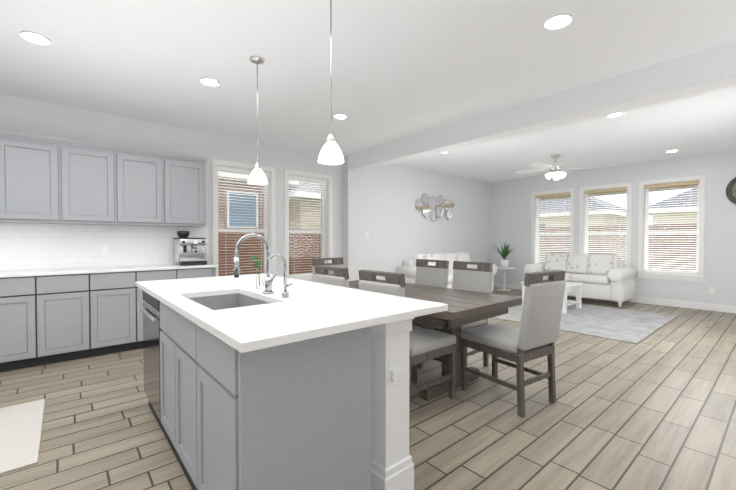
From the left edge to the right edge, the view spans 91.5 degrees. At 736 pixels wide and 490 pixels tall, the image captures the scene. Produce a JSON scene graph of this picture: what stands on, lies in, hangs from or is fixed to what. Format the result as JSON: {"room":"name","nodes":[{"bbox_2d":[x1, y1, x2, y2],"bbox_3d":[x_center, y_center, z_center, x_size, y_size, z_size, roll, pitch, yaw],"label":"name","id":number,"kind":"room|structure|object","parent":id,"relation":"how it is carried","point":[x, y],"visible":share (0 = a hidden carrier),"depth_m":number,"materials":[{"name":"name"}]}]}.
{"room":"kitchen","nodes":[
{"label":"kitchen","id":0,"kind":"room"},
{"bbox_2d":[0,94,341,277],"bbox_3d":[-3.702,-0.198,3.998,8.280,2.770,0.212,-1,1,-40],"label":"wall","id":1,"kind":"structure","parent":0,"point":[25,246],"depth_m":4.45,"materials":[{"name":"paint"}]},
{"bbox_2d":[0,129,7,222],"bbox_3d":[-3.922,-0.679,3.451,0.633,0.890,0.316,-1,1,-40],"label":"upper cabinet","id":2,"kind":"object","parent":1,"relation":"attached to","point":[3,133],"depth_m":3.53,"materials":[{"name":"grey wood"}]},
{"bbox_2d":[8,131,71,223],"bbox_3d":[-3.553,-0.685,3.765,0.633,0.890,0.316,-1,1,-40],"label":"upper cabinet","id":3,"kind":"object","parent":1,"relation":"attached to","point":[49,180],"depth_m":3.71,"materials":[{"name":"grey wood"}]},
{"bbox_2d":[72,141,123,224],"bbox_3d":[-3.183,-0.690,4.080,0.634,0.890,0.316,-1,1,-40],"label":"upper cabinet","id":4,"kind":"object","parent":1,"relation":"attached to","point":[97,169],"depth_m":4.02,"materials":[{"name":"grey wood"}]},
{"bbox_2d":[101,246,107,255],"bbox_3d":[-3.165,0.061,4.313,0.072,0.116,0.010,-1,1,-40],"label":"outlet","id":5,"kind":"object","parent":1,"relation":"attached to","point":[104,250],"visible":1,"depth_m":4.31,"materials":[{"name":"white plastic"}]},
{"bbox_2d":[124,147,171,225],"bbox_3d":[-2.812,-0.695,4.394,0.634,0.890,0.316,-1,1,-40],"label":"upper cabinet","id":6,"kind":"object","parent":1,"relation":"attached to","point":[147,173],"depth_m":4.33,"materials":[{"name":"grey wood"}]},
{"bbox_2d":[168,153,206,226],"bbox_3d":[-2.466,-0.700,4.689,0.571,0.890,0.316,-1,1,-40],"label":"upper cabinet","id":7,"kind":"object","parent":1,"relation":"attached to","point":[188,173],"depth_m":4.62,"materials":[{"name":"grey wood"}]},
{"bbox_2d":[212,159,275,275],"bbox_3d":[-1.897,-0.288,5.490,1.005,1.900,0.225,-1,1,-40],"label":"kitchen window","id":8,"kind":"structure","parent":1,"relation":"in","point":[268,230],"depth_m":5.50,"materials":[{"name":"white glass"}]},
{"bbox_2d":[284,169,332,281],"bbox_3d":[-1.047,-0.300,6.212,0.975,1.900,0.225,-1,1,-40],"label":"kitchen window","id":9,"kind":"structure","parent":1,"relation":"in","point":[325,215],"depth_m":6.26,"materials":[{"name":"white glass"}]},
{"bbox_2d":[0,287,735,489],"bbox_3d":[1.174,1.268,2.137,13.270,0.100,9.400,-1,1,-40],"label":"floor","id":10,"kind":"structure","parent":0,"point":[655,410],"depth_m":2.47,"materials":[{"name":"brown wood"}]},
{"bbox_2d":[0,399,44,473],"bbox_3d":[-2.440,1.211,2.188,0.670,0.012,1.040,-1,1,-40],"label":"kitchen mat","id":11,"kind":"object","parent":10,"relation":"on","point":[20,430],"visible":0.95,"depth_m":2.29,"materials":[{"name":"fabric"}]},
{"bbox_2d":[0,275,47,371],"bbox_3d":[-3.577,0.745,3.583,0.537,0.898,0.597,-1,1,-40],"label":"base cabinet","id":12,"kind":"object","parent":10,"relation":"on","point":[23,302],"depth_m":3.44,"materials":[{"name":"grey wood"}]},
{"bbox_2d":[48,275,99,363],"bbox_3d":[-3.263,0.740,3.851,0.537,0.898,0.597,-1,1,-40],"label":"base cabinet","id":13,"kind":"object","parent":10,"relation":"on","point":[49,316],"depth_m":3.68,"materials":[{"name":"grey wood"}]},
{"bbox_2d":[0,263,218,278],"bbox_3d":[-4.268,0.289,2.978,5.674,0.030,0.614,-1,1,-40],"label":"countertop","id":14,"kind":"structure","parent":13,"relation":"on","point":[158,267],"depth_m":3.88,"materials":[{"name":"white stone"}]},
{"bbox_2d":[173,231,206,265],"bbox_3d":[-2.284,0.026,4.642,0.330,0.435,0.452,-1,1,-40],"label":"espresso machine","id":15,"kind":"object","parent":14,"relation":"on","point":[188,251],"visible":1,"depth_m":4.59,"materials":[{"name":"silver metal"}]},
{"bbox_2d":[100,271,143,354],"bbox_3d":[-2.948,0.736,4.118,0.537,0.898,0.597,-1,1,-40],"label":"base cabinet","id":16,"kind":"object","parent":10,"relation":"on","point":[121,317],"depth_m":3.94,"materials":[{"name":"grey wood"}]},
{"bbox_2d":[144,271,183,280],"bbox_3d":[-2.633,0.731,4.386,0.537,0.898,0.597,-1,1,-40],"label":"base cabinet","id":17,"kind":"object","parent":10,"relation":"on","point":[148,275],"depth_m":4.19,"materials":[{"name":"grey wood"}]},
{"bbox_2d":[184,267,215,278],"bbox_3d":[-2.325,0.727,4.648,0.520,0.898,0.597,-1,1,-40],"label":"base cabinet","id":18,"kind":"object","parent":10,"relation":"on","point":[193,272],"depth_m":4.45,"materials":[{"name":"grey wood"}]},
{"bbox_2d":[135,285,414,489],"bbox_3d":[-0.753,0.767,2.247,0.905,0.898,2.004,-1,1,-40],"label":"kitchen island","id":19,"kind":"object","parent":10,"relation":"on","point":[263,381],"depth_m":1.50,"materials":[{"name":"grey wood"}]},
{"bbox_2d":[135,277,358,352],"bbox_3d":[-0.914,0.303,2.085,0.460,0.030,2.150,-1,1,-40],"label":"island countertop","id":20,"kind":"structure","parent":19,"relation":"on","point":[248,328],"depth_m":1.47,"materials":[{"name":"white stone"}]},
{"bbox_2d":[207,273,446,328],"bbox_3d":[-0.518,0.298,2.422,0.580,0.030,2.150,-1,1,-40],"label":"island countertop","id":21,"kind":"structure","parent":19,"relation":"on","point":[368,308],"depth_m":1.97,"materials":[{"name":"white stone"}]},
{"bbox_2d":[312,257,343,281],"bbox_3d":[-0.317,0.673,4.322,0.460,1.028,0.650,-1,1,-40],"label":"chair","id":22,"kind":"object","parent":10,"relation":"on","point":[337,262],"visible":0.21,"depth_m":4.50,"materials":[{"name":"brown wood"}]},
{"bbox_2d":[314,265,348,287],"bbox_3d":[-0.098,0.690,3.265,0.650,1.028,0.460,-1,1,-40],"label":"chair","id":23,"kind":"object","parent":10,"relation":"on","point":[339,276],"visible":0.19,"depth_m":3.00,"materials":[{"name":"white fabric"}]},
{"bbox_2d":[358,270,455,417],"bbox_3d":[0.310,0.698,2.785,0.650,1.028,0.460,-1,1,-40],"label":"chair","id":24,"kind":"object","parent":10,"relation":"on","point":[425,344],"visible":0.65,"depth_m":2.65,"materials":[{"name":"white fabric"}]},
{"bbox_2d":[412,259,448,325],"bbox_3d":[0.516,0.679,3.957,0.650,1.028,0.460,-1,1,-40],"label":"chair","id":25,"kind":"object","parent":10,"relation":"on","point":[436,275],"visible":0.15,"depth_m":4.08,"materials":[{"name":"white fabric"}]},
{"bbox_2d":[349,279,521,400],"bbox_3d":[0.319,0.815,3.483,0.977,0.760,1.930,-1,1,-40],"label":"dining table","id":26,"kind":"object","parent":10,"relation":"on","point":[465,307],"visible":0.44,"depth_m":2.94,"materials":[{"name":"brown wood"}]},
{"bbox_2d":[395,252,496,293],"bbox_3d":[1.699,0.640,7.517,2.180,0.953,0.986,-1,1,-40],"label":"sofa","id":27,"kind":"object","parent":10,"relation":"on","point":[408,269],"visible":0.35,"depth_m":7.17,"materials":[{"name":"fabric"}]},
{"bbox_2d":[417,261,492,367],"bbox_3d":[0.862,0.686,3.549,0.650,1.028,0.460,-1,1,-40],"label":"chair","id":28,"kind":"object","parent":10,"relation":"on","point":[479,279],"visible":0.38,"depth_m":3.62,"materials":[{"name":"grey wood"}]},
{"bbox_2d":[494,244,514,290],"bbox_3d":[3.369,0.511,8.935,0.613,1.189,0.615,-1,1,-40],"label":"potted plant","id":29,"kind":"object","parent":10,"relation":"on","point":[505,252],"visible":0.98,"depth_m":8.81,"materials":[{"name":"plant"}]},
{"bbox_2d":[460,270,565,417],"bbox_3d":[1.128,0.697,2.846,0.460,1.028,0.650,-1,1,-33],"label":"chair","id":30,"kind":"object","parent":10,"relation":"on","point":[535,336],"visible":1,"depth_m":2.64,"materials":[{"name":"white fabric"}]},
{"bbox_2d":[524,253,637,306],"bbox_3d":[4.349,0.641,7.451,0.986,0.953,1.830,-1,1,-40],"label":"sofa","id":31,"kind":"object","parent":10,"relation":"on","point":[609,277],"visible":0.9,"depth_m":7.02,"materials":[{"name":"fabric"}]},
{"bbox_2d":[492,296,676,343],"bbox_3d":[3.253,1.146,6.121,2.400,0.010,2.720,-1,1,-40],"label":"living room rug","id":32,"kind":"object","parent":10,"relation":"on","point":[628,326],"visible":0.65,"depth_m":5.45,"materials":[{"name":"grey fabric"}]},
{"bbox_2d":[521,281,582,313],"bbox_3d":[3.336,0.901,6.521,0.750,0.462,0.790,-1,1,-40],"label":"coffee table","id":33,"kind":"object","parent":32,"relation":"on","point":[573,286],"visible":0.48,"depth_m":6.37,"materials":[{"name":"white wood"}]},
{"bbox_2d":[0,0,735,181],"bbox_3d":[1.174,-1.612,2.090,13.270,0.120,9.400,-1,1,-40],"label":"ceiling","id":34,"kind":"structure","parent":0,"point":[402,69],"depth_m":3.14,"materials":[{"name":"paint"}]},
{"bbox_2d":[20,31,50,44],"bbox_3d":[-2.491,-1.555,2.689,0.170,0.011,0.170,-1,1,-40],"label":"recessed light","id":35,"kind":"object","parent":34,"relation":"in","point":[34,37],"visible":0.96,"depth_m":2.69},
{"bbox_2d":[200,78,219,85],"bbox_3d":[-1.515,-1.568,3.440,0.170,0.011,0.170,-1,1,-40],"label":"recessed light","id":36,"kind":"object","parent":34,"relation":"in","point":[209,81],"visible":0.94,"depth_m":3.44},
{"bbox_2d":[248,56,267,184],"bbox_3d":[-0.932,-1.047,3.026,0.160,1.040,0.160,-1,1,-40],"label":"pendant light","id":37,"kind":"object","parent":34,"relation":"hanging from","point":[257,176],"visible":1,"depth_m":3.00,"materials":[{"name":"silver metal"}]},
{"bbox_2d":[318,0,343,164],"bbox_3d":[-0.226,-1.034,2.195,0.160,1.040,0.160,-1,1,-40],"label":"pendant light","id":38,"kind":"object","parent":34,"relation":"hanging from","point":[330,153],"visible":1,"depth_m":2.19,"materials":[{"name":"silver metal"}]},
{"bbox_2d":[334,114,346,118],"bbox_3d":[-0.337,-1.584,4.402,0.170,0.011,0.170,-1,1,-40],"label":"recessed light","id":39,"kind":"object","parent":34,"relation":"in","point":[340,116],"visible":1,"depth_m":4.39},
{"bbox_2d":[348,40,735,171],"bbox_3d":[2.595,-1.435,3.169,0.270,0.270,8.800,-1,1,-40],"label":"soffit","id":40,"kind":"structure","parent":34,"relation":"attached to","point":[710,69],"depth_m":3.58,"materials":[{"name":"paint"}]},
{"bbox_2d":[515,154,588,179],"bbox_3d":[3.342,-1.407,6.461,1.328,0.434,1.339,-1,1,-40],"label":"ceiling fan","id":41,"kind":"object","parent":34,"relation":"hanging from","point":[555,167],"visible":1,"depth_m":6.41,"materials":[{"name":"silver metal"}]},
{"bbox_2d":[544,13,571,29],"bbox_3d":[1.316,-1.552,2.487,0.170,0.011,0.170,-1,1,-40],"label":"recessed light","id":42,"kind":"object","parent":34,"relation":"in","point":[558,21],"visible":1,"depth_m":2.48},
{"bbox_2d":[608,112,624,116],"bbox_3d":[2.999,-1.583,4.337,0.170,0.011,0.170,-1,1,-40],"label":"recessed light","id":43,"kind":"object","parent":34,"relation":"in","point":[618,114],"visible":0.81,"depth_m":4.35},
{"bbox_2d":[341,155,491,280],"bbox_3d":[1.415,-0.268,8.223,4.990,2.770,0.400,-1,1,-40],"label":"wall","id":44,"kind":"structure","parent":0,"point":[378,205],"depth_m":7.38,"materials":[{"name":"paint"}]},
{"bbox_2d":[415,193,453,220],"bbox_3d":[1.524,-0.845,8.015,1.360,0.610,0.039,-1,1,-40],"label":"cluster","id":45,"kind":"object","parent":44,"relation":"attached to","point":[440,210],"visible":1,"depth_m":7.97,"materials":[{"name":"silver metal"}]},
{"bbox_2d":[491,150,735,305],"bbox_3d":[6.283,-0.235,6.192,0.200,2.770,9.000,-1,1,-40],"label":"wall","id":46,"kind":"structure","parent":0,"point":[511,215],"depth_m":6.99,"materials":[{"name":"paint"}]},
{"bbox_2d":[531,188,573,263],"bbox_3d":[4.338,-0.337,8.422,0.225,1.900,1.000,-1,1,-40],"label":"window","id":47,"kind":"structure","parent":46,"relation":"in","point":[535,220],"depth_m":8.51,"materials":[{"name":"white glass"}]},
{"bbox_2d":[579,182,631,266],"bbox_3d":[5.031,-0.323,7.607,0.225,1.900,0.990,-1,1,-40],"label":"window","id":48,"kind":"structure","parent":46,"relation":"in","point":[584,223],"depth_m":7.63,"materials":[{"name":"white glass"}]},
{"bbox_2d":[494,282,735,312],"bbox_3d":[6.136,1.090,6.221,0.016,0.120,8.800,-1,1,-40],"label":"baseboard","id":49,"kind":"structure","parent":46,"relation":"attached to","point":[696,305],"depth_m":6.66,"materials":[{"name":"white wood"}]},
{"bbox_2d":[540,184,696,200],"bbox_3d":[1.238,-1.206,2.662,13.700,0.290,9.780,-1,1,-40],"label":"window blind","id":50,"kind":"object","parent":46,"relation":"attached to","point":[625,191],"depth_m":7.96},
{"bbox_2d":[638,175,705,281],"bbox_3d":[5.727,-0.309,6.788,0.225,1.900,1.000,-1,1,-40],"label":"window","id":51,"kind":"structure","parent":46,"relation":"in","point":[697,274],"depth_m":6.76,"materials":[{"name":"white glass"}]},
{"bbox_2d":[709,287,714,293],"bbox_3d":[6.054,0.788,6.316,0.010,0.116,0.072,-1,1,-40],"label":"electrical outlet","id":52,"kind":"object","parent":46,"relation":"attached to","point":[711,290],"visible":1,"depth_m":6.31,"materials":[{"name":"white plastic"}]},
{"bbox_2d":[726,177,735,203],"bbox_3d":[6.324,-0.926,5.940,0.045,0.570,0.570,-1,1,-40],"label":"clock","id":53,"kind":"object","parent":46,"relation":"attached to","point":[731,191],"visible":1,"depth_m":6.09,"materials":[{"name":"black plastic"}]},
{"label":"outside","id":54,"kind":"structure","parent":0,"visible":0},
{"bbox_3d":[4.856,1.293,17.211,90.000,0.150,80.000,-1,1,-40],"label":"ground","id":55,"kind":"structure","parent":54,"visible":0},
{"bbox_2d":[218,171,298,227],"bbox_3d":[-11.801,-2.159,14.284,13.800,6.850,11.700,-1,1,-40],"label":"house","id":56,"kind":"structure","parent":55,"relation":"on","point":[240,217],"depth_m":13.13,"materials":[{"name":"brick"}]},
{"bbox_2d":[289,181,319,229],"bbox_3d":[-2.345,-1.657,20.230,9.900,5.650,10.900,-1,1,-40],"label":"house","id":57,"kind":"structure","parent":55,"relation":"on","point":[296,222],"depth_m":13.76,"materials":[{"name":"beige brick"}]},
{"bbox_2d":[218,224,696,275],"bbox_3d":[0.086,0.582,-0.833,23.380,1.870,22.700,-1,1,-40],"label":"fence","id":58,"kind":"object","parent":55,"relation":"on","point":[618,240],"depth_m":10.46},
{"bbox_2d":[539,197,625,227],"bbox_3d":[9.973,-1.224,24.275,5.900,4.650,12.700,-1,1,-40],"label":"house","id":59,"kind":"structure","parent":55,"relation":"on","point":[611,209],"depth_m":19.55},
{"bbox_2d":[649,188,696,224],"bbox_3d":[20.384,-1.047,13.570,5.900,4.650,15.300,-1,1,-40],"label":"house","id":60,"kind":"structure","parent":55,"relation":"on","point":[666,206],"depth_m":16.79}
]}

